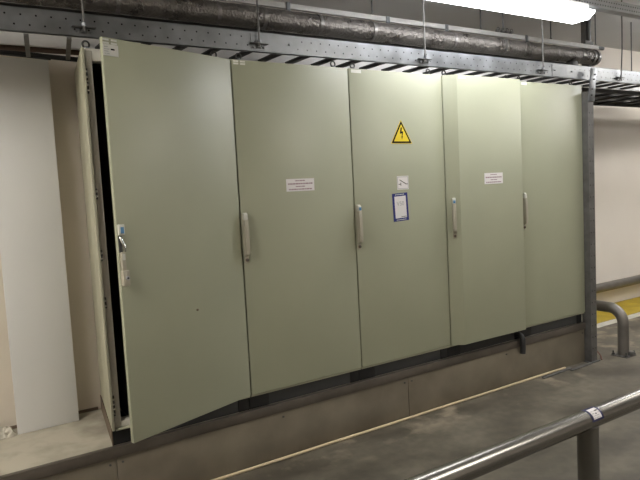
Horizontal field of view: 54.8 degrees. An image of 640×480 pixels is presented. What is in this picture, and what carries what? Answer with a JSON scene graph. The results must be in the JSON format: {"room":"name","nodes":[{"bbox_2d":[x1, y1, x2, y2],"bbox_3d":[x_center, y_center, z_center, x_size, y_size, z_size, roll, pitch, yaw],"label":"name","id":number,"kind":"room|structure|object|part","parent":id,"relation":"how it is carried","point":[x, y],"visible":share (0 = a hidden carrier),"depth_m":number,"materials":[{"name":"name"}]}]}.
{"room":"electrical room","nodes":[
{"label":"electrical room","id":0,"kind":"room"},
{"bbox_2d":[0,55,100,426],"bbox_3d":[-0.783,0.083,4.180,8.550,2.440,0.140,-6,6,-33],"label":"wall","id":1,"kind":"structure","parent":0,"point":[61,73],"depth_m":3.64,"materials":[{"name":"beige paint"}]},
{"bbox_2d":[0,0,639,302],"bbox_3d":[2.283,-0.638,6.856,16.700,3.115,0.200,-6,6,-33],"label":"wall","id":2,"kind":"structure","parent":0,"point":[616,129],"depth_m":7.64,"materials":[{"name":"paint"}]},
{"bbox_2d":[596,275,639,292],"bbox_3d":[5.885,0.300,9.037,7.800,0.108,0.152,-6,6,-33],"label":"handrail","id":3,"kind":"object","parent":2,"relation":"attached to","point":[633,280],"visible":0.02,"depth_m":7.50,"materials":[{"name":"metal"}]},
{"bbox_2d":[222,297,639,479],"bbox_3d":[4.233,1.103,4.121,16.700,0.100,7.050,-6,6,-33],"label":"floor","id":4,"kind":"structure","parent":0,"point":[403,450],"depth_m":3.91,"materials":[{"name":"concrete"}]},
{"bbox_2d":[37,458,116,479],"bbox_3d":[-1.881,1.349,2.652,1.997,0.287,0.016,-6,6,-33],"label":"panel","id":5,"kind":"object","parent":4,"relation":"on","point":[105,470],"visible":1,"depth_m":3.12,"materials":[{"name":"metal"}]},
{"bbox_2d":[116,378,408,479],"bbox_3d":[-0.217,1.173,3.727,1.972,0.287,0.016,-6,6,-33],"label":"panel","id":6,"kind":"object","parent":4,"relation":"on","point":[225,451],"visible":1,"depth_m":3.66,"materials":[{"name":"metal"}]},
{"bbox_2d":[0,322,580,479],"bbox_3d":[-0.993,1.196,3.623,7.400,0.340,0.654,-6,6,-33],"label":"raised platform","id":7,"kind":"object","parent":4,"relation":"on","point":[23,451],"visible":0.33,"depth_m":3.28,"materials":[{"name":"concrete"}]},
{"bbox_2d":[0,426,16,438],"bbox_3d":[-1.797,1.058,3.385,0.235,0.051,0.137,-6,6,-33],"label":"plastic film","id":8,"kind":"object","parent":7,"relation":"on","point":[6,431],"visible":1,"depth_m":3.40,"materials":[{"name":"white plastic"}]},
{"bbox_2d":[0,57,78,434],"bbox_3d":[-1.594,0.039,3.427,0.323,2.057,0.023,-6,6,-33],"label":"board","id":9,"kind":"object","parent":7,"relation":"on","point":[32,252],"visible":0.92,"depth_m":3.42,"materials":[{"name":"white"}]},
{"bbox_2d":[9,407,97,428],"bbox_3d":[-2.813,1.178,2.821,3.490,0.016,0.012,-6,6,-33],"label":"joint","id":10,"kind":"object","parent":7,"relation":"on","point":[93,408],"visible":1,"depth_m":3.72,"materials":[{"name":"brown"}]},
{"bbox_2d":[74,37,250,445],"bbox_3d":[-0.882,-0.002,3.447,0.790,2.056,0.943,-6,6,-33],"label":"tall cabinet","id":11,"kind":"object","parent":7,"relation":"on","point":[156,124],"visible":1,"depth_m":3.16,"materials":[{"name":"green"}]},
{"bbox_3d":[-1.240,0.002,3.377,0.016,1.922,0.670,-5,5,-24],"label":"panel","id":12,"kind":"part","parent":11,"relation":"part of","materials":[{"name":"metal"}]},
{"bbox_3d":[-0.810,-0.013,3.332,0.746,1.914,0.062,-6,6,-33],"label":"door frame","id":13,"kind":"part","parent":11,"relation":"part of","materials":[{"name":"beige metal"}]},
{"bbox_3d":[-0.918,0.020,2.881,0.034,0.078,0.029,1,6,39],"label":"lever","id":14,"kind":"part","parent":11,"relation":"part of","materials":[{"name":"silver metal"}]},
{"bbox_3d":[-0.914,0.137,2.894,0.026,0.160,0.036,1,6,39],"label":"handle","id":15,"kind":"part","parent":11,"relation":"part of","materials":[{"name":"beige plastic"}]},
{"bbox_3d":[-0.730,0.982,3.421,0.600,0.086,0.018,-6,6,-33],"label":"plinth panel","id":16,"kind":"part","parent":11,"relation":"part of","materials":[{"name":"grey"}]},
{"bbox_2d":[0,322,585,479],"bbox_3d":[-0.818,1.065,3.331,7.400,0.054,0.032,-6,6,-33],"label":"strip","id":17,"kind":"object","parent":7,"relation":"attached to","point":[71,463],"visible":1,"depth_m":3.61,"materials":[{"name":"metal"}]},
{"bbox_2d":[515,332,525,353],"bbox_3d":[1.579,0.808,4.851,0.047,0.165,0.079,-6,6,-33],"label":"hose","id":18,"kind":"object","parent":17,"relation":"hanging from","point":[517,334],"visible":0.98,"depth_m":4.82,"materials":[{"name":"black"}]},
{"bbox_2d":[230,53,360,408],"bbox_3d":[-0.268,-0.076,3.958,0.796,2.056,0.660,-6,6,-33],"label":"tall cabinet","id":19,"kind":"object","parent":7,"relation":"on","point":[292,121],"visible":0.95,"depth_m":3.69,"materials":[{"name":"green metal"}]},
{"bbox_3d":[-0.143,-0.083,3.763,0.752,1.914,0.062,-6,6,-33],"label":"door frame","id":20,"kind":"part","parent":19,"relation":"part of","materials":[{"name":"black"}]},
{"bbox_3d":[-0.416,-0.010,3.494,0.026,0.285,0.040,-6,6,-33],"label":"handle","id":21,"kind":"part","parent":19,"relation":"part of","materials":[{"name":"beige plastic"}]},
{"bbox_3d":[-0.060,0.911,3.854,0.600,0.086,0.018,-6,6,-33],"label":"plinth panel","id":22,"kind":"part","parent":19,"relation":"part of","materials":[{"name":"grey metal"}]},
{"bbox_2d":[347,62,449,379],"bbox_3d":[0.402,-0.147,4.390,0.796,2.056,0.660,-6,6,-33],"label":"tall cabinet","id":23,"kind":"object","parent":7,"relation":"on","point":[396,121],"visible":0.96,"depth_m":4.13,"materials":[{"name":"green metal"}]},
{"bbox_3d":[0.253,-0.081,3.927,0.026,0.285,0.040,-6,6,-33],"label":"handle","id":24,"kind":"part","parent":23,"relation":"part of","materials":[{"name":"beige plastic"}]},
{"bbox_3d":[0.609,0.841,4.286,0.600,0.086,0.018,-6,6,-33],"label":"plinth panel","id":25,"kind":"part","parent":23,"relation":"part of","materials":[{"name":"grey metal"}]},
{"bbox_2d":[441,70,525,356],"bbox_3d":[1.079,-0.217,4.811,0.796,2.056,0.688,-6,6,-33],"label":"tall cabinet","id":26,"kind":"object","parent":7,"relation":"on","point":[481,116],"visible":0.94,"depth_m":4.48,"materials":[{"name":"green metal"}]},
{"bbox_3d":[0.947,-0.151,4.343,0.026,0.285,0.040,-3,5,5],"label":"handle","id":27,"kind":"part","parent":26,"relation":"part of","materials":[{"name":"beige plastic"}]},
{"bbox_3d":[1.279,0.770,4.718,0.600,0.086,0.018,-6,6,-33],"label":"plinth panel","id":28,"kind":"part","parent":26,"relation":"part of","materials":[{"name":"grey metal"}]},
{"bbox_2d":[517,76,584,336],"bbox_3d":[1.741,-0.289,5.255,0.797,2.056,0.660,-6,6,-33],"label":"tall cabinet","id":29,"kind":"object","parent":7,"relation":"on","point":[551,114],"visible":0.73,"depth_m":5.00,"materials":[{"name":"green metal"}]},
{"bbox_3d":[1.592,-0.222,4.791,0.026,0.285,0.040,-6,6,-33],"label":"handle","id":30,"kind":"part","parent":29,"relation":"part of","materials":[{"name":"beige plastic"}]},
{"bbox_3d":[1.948,0.699,5.151,0.600,0.086,0.018,-6,6,-33],"label":"plinth panel","id":31,"kind":"part","parent":29,"relation":"part of","materials":[{"name":"grey metal"}]},
{"bbox_2d":[212,367,565,479],"bbox_3d":[-0.248,1.313,3.692,5.500,0.016,0.019,-6,6,-33],"label":"hose","id":32,"kind":"object","parent":4,"relation":"on","point":[559,369],"visible":1,"depth_m":4.07,"materials":[{"name":"beige"}]},
{"bbox_2d":[408,329,584,415],"bbox_3d":[1.449,0.997,4.802,2.001,0.287,0.016,-6,6,-33],"label":"panel","id":33,"kind":"object","parent":4,"relation":"on","point":[443,386],"visible":0.98,"depth_m":4.70,"materials":[{"name":"metal"}]},
{"bbox_2d":[405,388,639,479],"bbox_3d":[2.304,0.950,3.640,7.000,0.483,0.180,-6,6,-33],"label":"guard rail","id":34,"kind":"object","parent":4,"relation":"on","point":[584,424],"visible":1,"depth_m":2.80,"materials":[{"name":"metal"}]},
{"bbox_3d":[1.302,1.090,2.995,0.100,0.395,0.100,-6,6,-33],"label":"post","id":35,"kind":"part","parent":34,"relation":"part of","materials":[{"name":"grey metal"}]},
{"bbox_2d":[542,367,571,378],"bbox_3d":[1.942,1.088,5.057,0.380,0.012,0.028,-6,6,-35],"label":"metal bar","id":36,"kind":"object","parent":4,"relation":"on","point":[568,368],"visible":1,"depth_m":5.05,"materials":[{"name":"grey metal"}]},
{"bbox_2d":[570,362,591,370],"bbox_3d":[2.194,1.064,5.191,0.290,0.012,0.028,-6,6,-35],"label":"metal bar","id":37,"kind":"object","parent":4,"relation":"on","point":[588,363],"visible":1,"depth_m":5.18,"materials":[{"name":"grey metal"}]},
{"bbox_2d":[581,68,599,362],"bbox_3d":[2.289,-0.189,5.256,0.145,2.485,0.114,-6,6,-33],"label":"steel column","id":38,"kind":"structure","parent":4,"relation":"on","point":[589,316],"depth_m":5.22,"materials":[{"name":"grey metal"}]},
{"bbox_2d":[596,300,635,357],"bbox_3d":[2.429,0.772,5.834,0.150,0.462,1.082,-6,6,-33],"label":"guard rail","id":39,"kind":"object","parent":4,"relation":"on","point":[616,310],"visible":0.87,"depth_m":5.43,"materials":[{"name":"metal"}]},
{"bbox_3d":[2.689,1.017,5.471,0.150,0.008,0.150,-6,6,-33],"label":"plate","id":40,"kind":"part","parent":39,"relation":"part of","materials":[{"name":"grey metal"}]},
{"bbox_2d":[597,297,639,323],"bbox_3d":[6.131,0.548,8.993,8.140,0.003,0.485,-6,6,-33],"label":"floor marking","id":41,"kind":"structure","parent":4,"relation":"on","point":[630,306],"depth_m":7.26,"materials":[{"name":"yellow paint"}]},
{"bbox_2d":[597,312,639,327],"bbox_3d":[6.298,0.560,8.736,8.140,0.003,0.108,-6,6,-33],"label":"floor marking","id":42,"kind":"structure","parent":4,"relation":"on","point":[631,316],"depth_m":6.73,"materials":[{"name":"white paint"}]},
{"bbox_2d":[270,0,639,51],"bbox_3d":[4.066,-2.097,3.856,16.700,0.100,7.050,-6,6,-33],"label":"ceiling","id":43,"kind":"structure","parent":0,"point":[608,26],"depth_m":5.86,"materials":[{"name":"paint"}]},
{"bbox_2d":[71,0,95,32],"bbox_3d":[-1.154,-1.349,2.950,0.110,0.698,0.029,-6,6,-33],"label":"rod","id":44,"kind":"object","parent":43,"relation":"hanging from","point":[83,28],"visible":1,"depth_m":2.97,"materials":[{"name":"grey metal"}]},
{"bbox_3d":[-1.153,-1.352,2.947,0.010,0.690,0.010,-4,5,-10],"label":"rod","id":45,"kind":"part","parent":44,"relation":"part of","materials":[{"name":"silver metal"}]},
{"bbox_2d":[249,0,267,48],"bbox_3d":[-0.360,-1.433,3.463,0.110,0.698,0.029,-6,6,-33],"label":"rod","id":46,"kind":"object","parent":43,"relation":"hanging from","point":[258,44],"visible":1,"depth_m":3.48,"materials":[{"name":"grey metal"}]},
{"bbox_3d":[-0.359,-1.436,3.459,0.010,0.690,0.010,-4,5,-10],"label":"rod","id":47,"kind":"part","parent":46,"relation":"part of","materials":[{"name":"silver metal"}]},
{"bbox_2d":[0,4,639,91],"bbox_3d":[1.663,-1.352,4.969,13.650,0.113,0.297,-6,6,-33],"label":"cable tray","id":48,"kind":"object","parent":46,"relation":"hanging from","point":[46,28],"visible":0.8,"depth_m":3.65,"materials":[{"name":"metal"}]},
{"bbox_2d":[23,33,30,56],"bbox_3d":[-1.447,-0.958,3.052,0.022,0.028,0.388,-5,5,-24],"label":"bar","id":49,"kind":"object","parent":48,"relation":"hanging from","point":[26,36],"visible":1,"depth_m":3.01,"materials":[{"name":"grey metal"}]},
{"bbox_2d":[66,37,71,59],"bbox_3d":[-1.285,-0.975,3.156,0.022,0.028,0.390,-5,5,-23],"label":"bar","id":50,"kind":"object","parent":48,"relation":"hanging from","point":[69,39],"visible":1,"depth_m":3.11,"materials":[{"name":"grey metal"}]},
{"bbox_3d":[-0.271,-1.133,3.550,0.280,0.097,0.011,-6,6,-33],"label":"splice plate","id":51,"kind":"part","parent":48,"relation":"part of","materials":[{"name":"metal"}]},
{"bbox_2d":[0,0,601,65],"bbox_3d":[-0.800,-1.260,3.446,7.865,0.208,0.142,-6,6,-33],"label":"insulated pipe","id":52,"kind":"object","parent":48,"relation":"on","point":[214,12],"visible":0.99,"depth_m":3.89,"materials":[{"name":"grey metal"}]},
{"bbox_3d":[1.588,-1.358,5.084,13.650,0.113,0.022,-6,6,-33],"label":"rail","id":53,"kind":"part","parent":48,"relation":"part of","materials":[{"name":"metal"}]},
{"bbox_3d":[1.971,-1.371,4.998,0.280,0.097,0.011,-6,6,-33],"label":"splice plate","id":54,"kind":"part","parent":48,"relation":"part of","materials":[{"name":"metal"}]},
{"bbox_2d":[418,0,431,62],"bbox_3d":[0.691,-1.544,4.142,0.110,0.698,0.029,-6,6,-33],"label":"rod","id":55,"kind":"object","parent":43,"relation":"hanging from","point":[424,59],"visible":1,"depth_m":4.15,"materials":[{"name":"grey metal"}]},
{"bbox_3d":[0.693,-1.548,4.139,0.010,0.690,0.010,-4,5,-10],"label":"rod","id":56,"kind":"part","parent":55,"relation":"part of","materials":[{"name":"silver metal"}]},
{"bbox_2d":[502,12,504,32],"bbox_3d":[1.530,-1.879,5.172,0.021,0.287,0.024,-6,6,-33],"label":"rod","id":57,"kind":"object","parent":43,"relation":"hanging from","point":[502,12],"visible":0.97,"depth_m":5.17,"materials":[{"name":"metal"}]},
{"bbox_2d":[217,0,604,49],"bbox_3d":[-0.737,-1.461,3.708,8.290,0.077,0.047,-6,6,-33],"label":"support rail","id":58,"kind":"object","parent":57,"relation":"hanging from","point":[288,6],"visible":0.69,"depth_m":4.56,"materials":[{"name":"metal"}]},
{"bbox_2d":[538,19,547,73],"bbox_3d":[1.729,-1.653,4.812,0.110,0.698,0.029,-6,6,-33],"label":"rod","id":59,"kind":"object","parent":43,"relation":"hanging from","point":[542,70],"visible":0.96,"depth_m":4.82,"materials":[{"name":"grey metal"}]},
{"bbox_3d":[1.731,-1.657,4.809,0.010,0.690,0.010,0,6,35],"label":"rod","id":60,"kind":"part","parent":59,"relation":"part of","materials":[{"name":"silver metal"}]},
{"bbox_2d":[581,17,592,66],"bbox_3d":[2.570,-1.861,5.943,0.130,0.560,0.050,-6,6,-33],"label":"channel","id":61,"kind":"object","parent":43,"relation":"hanging from","point":[585,25],"visible":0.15,"depth_m":5.92,"materials":[{"name":"metal"}]},
{"bbox_2d":[594,15,596,44],"bbox_3d":[2.618,-1.994,5.874,0.021,0.287,0.024,-6,6,-33],"label":"rod","id":62,"kind":"object","parent":43,"relation":"hanging from","point":[594,15],"visible":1,"depth_m":5.87,"materials":[{"name":"grey metal"}]},
{"bbox_3d":[2.618,-1.994,5.874,0.010,0.287,0.010,-4,5,-10],"label":"rod","id":63,"kind":"part","parent":62,"relation":"part of","materials":[{"name":"grey metal"}]},
{"bbox_2d":[573,0,639,18],"bbox_3d":[3.688,-2.035,5.654,8.400,0.280,0.071,-6,6,-33],"label":"rail","id":64,"kind":"object","parent":43,"relation":"hanging from","point":[614,7],"visible":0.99,"depth_m":4.70,"materials":[{"name":"metal"}]},
{"bbox_2d":[431,0,594,23],"bbox_3d":[1.228,-1.720,4.069,1.595,0.391,0.232,-6,6,-33],"label":"light","id":65,"kind":"object","parent":64,"relation":"hanging from","point":[567,11],"visible":1,"depth_m":4.18,"materials":[{"name":"white plastic"}]},
{"bbox_2d":[616,0,624,80],"bbox_3d":[2.628,-1.747,5.372,0.110,0.698,0.064,-6,6,-33],"label":"rod","id":66,"kind":"object","parent":43,"relation":"hanging from","point":[620,77],"visible":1,"depth_m":5.36,"materials":[{"name":"grey metal"}]},
{"bbox_3d":[2.616,-1.749,5.354,0.018,0.691,0.070,-2,5,15],"label":"rod","id":67,"kind":"part","parent":66,"relation":"part of","materials":[{"name":"silver metal"}]},
{"bbox_2d":[630,22,631,70],"bbox_3d":[3.153,-1.864,6.252,0.021,0.665,0.024,-6,6,-33],"label":"rod","id":68,"kind":"object","parent":43,"relation":"hanging from","point":[630,22],"visible":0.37,"depth_m":6.24,"materials":[{"name":"grey metal"}]},
{"bbox_2d":[581,87,639,107],"bbox_3d":[4.737,-1.689,7.603,6.400,0.070,0.684,-6,6,-33],"label":"cable tray","id":69,"kind":"object","parent":68,"relation":"hanging from","point":[607,92],"visible":0.45,"depth_m":6.50,"materials":[{"name":"grey metal"}]},
{"bbox_3d":[4.917,-1.676,7.326,6.400,0.070,0.024,-6,6,-33],"label":"rail","id":70,"kind":"part","parent":69,"relation":"part of","materials":[{"name":"grey metal"}]},
{"bbox_2d":[595,97,636,100],"bbox_3d":[4.565,-1.711,7.681,6.201,0.040,0.063,-6,6,-33],"label":"cable","id":71,"kind":"object","parent":69,"relation":"in","point":[596,97],"visible":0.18,"depth_m":6.83,"materials":[{"name":"black rubber"}]},
{"bbox_3d":[4.557,-1.703,7.879,6.400,0.070,0.024,-6,6,-33],"label":"rail","id":72,"kind":"part","parent":69,"relation":"part of","materials":[{"name":"grey metal"}]},
{"bbox_2d":[595,93,639,99],"bbox_3d":[4.642,-1.693,7.564,6.200,0.040,0.063,-6,6,-33],"label":"cable","id":73,"kind":"object","parent":69,"relation":"in","point":[595,93],"visible":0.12,"depth_m":6.57,"materials":[{"name":"black rubber"}]},
{"bbox_2d":[597,99,639,103],"bbox_3d":[4.505,-1.703,7.774,6.200,0.040,0.064,-6,6,-33],"label":"cable","id":74,"kind":"object","parent":69,"relation":"in","point":[610,99],"visible":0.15,"depth_m":7.06,"materials":[{"name":"black rubber"}]},
{"bbox_3d":[-2.879,0.246,-0.551,0.100,3.115,7.050,-6,6,-33],"label":"wall","id":75,"kind":"structure","parent":0,"visible":0},
{"bbox_2d":[0,51,50,59],"bbox_3d":[-2.832,-0.829,2.383,3.341,0.042,0.018,-6,6,-33],"label":"cable","id":76,"kind":"object","parent":75,"relation":"attached to","point":[1,53],"visible":0.97,"depth_m":3.21,"materials":[{"name":"black rubber"}]},
{"bbox_2d":[0,50,77,61],"bbox_3d":[-2.837,-0.882,2.568,3.541,0.052,0.028,-6,6,-33],"label":"pipe","id":77,"kind":"object","parent":75,"relation":"attached to","point":[53,57],"visible":0.39,"depth_m":3.43,"materials":[{"name":"black metal"}]},
{"bbox_2d":[0,44,79,54],"bbox_3d":[-2.690,-0.893,2.532,3.750,0.036,0.036,-6,6,-33],"label":"pipe","id":78,"kind":"object","parent":75,"relation":"attached to","point":[2,47],"visible":0.41,"depth_m":3.29,"materials":[{"name":"brown"}]}
]}

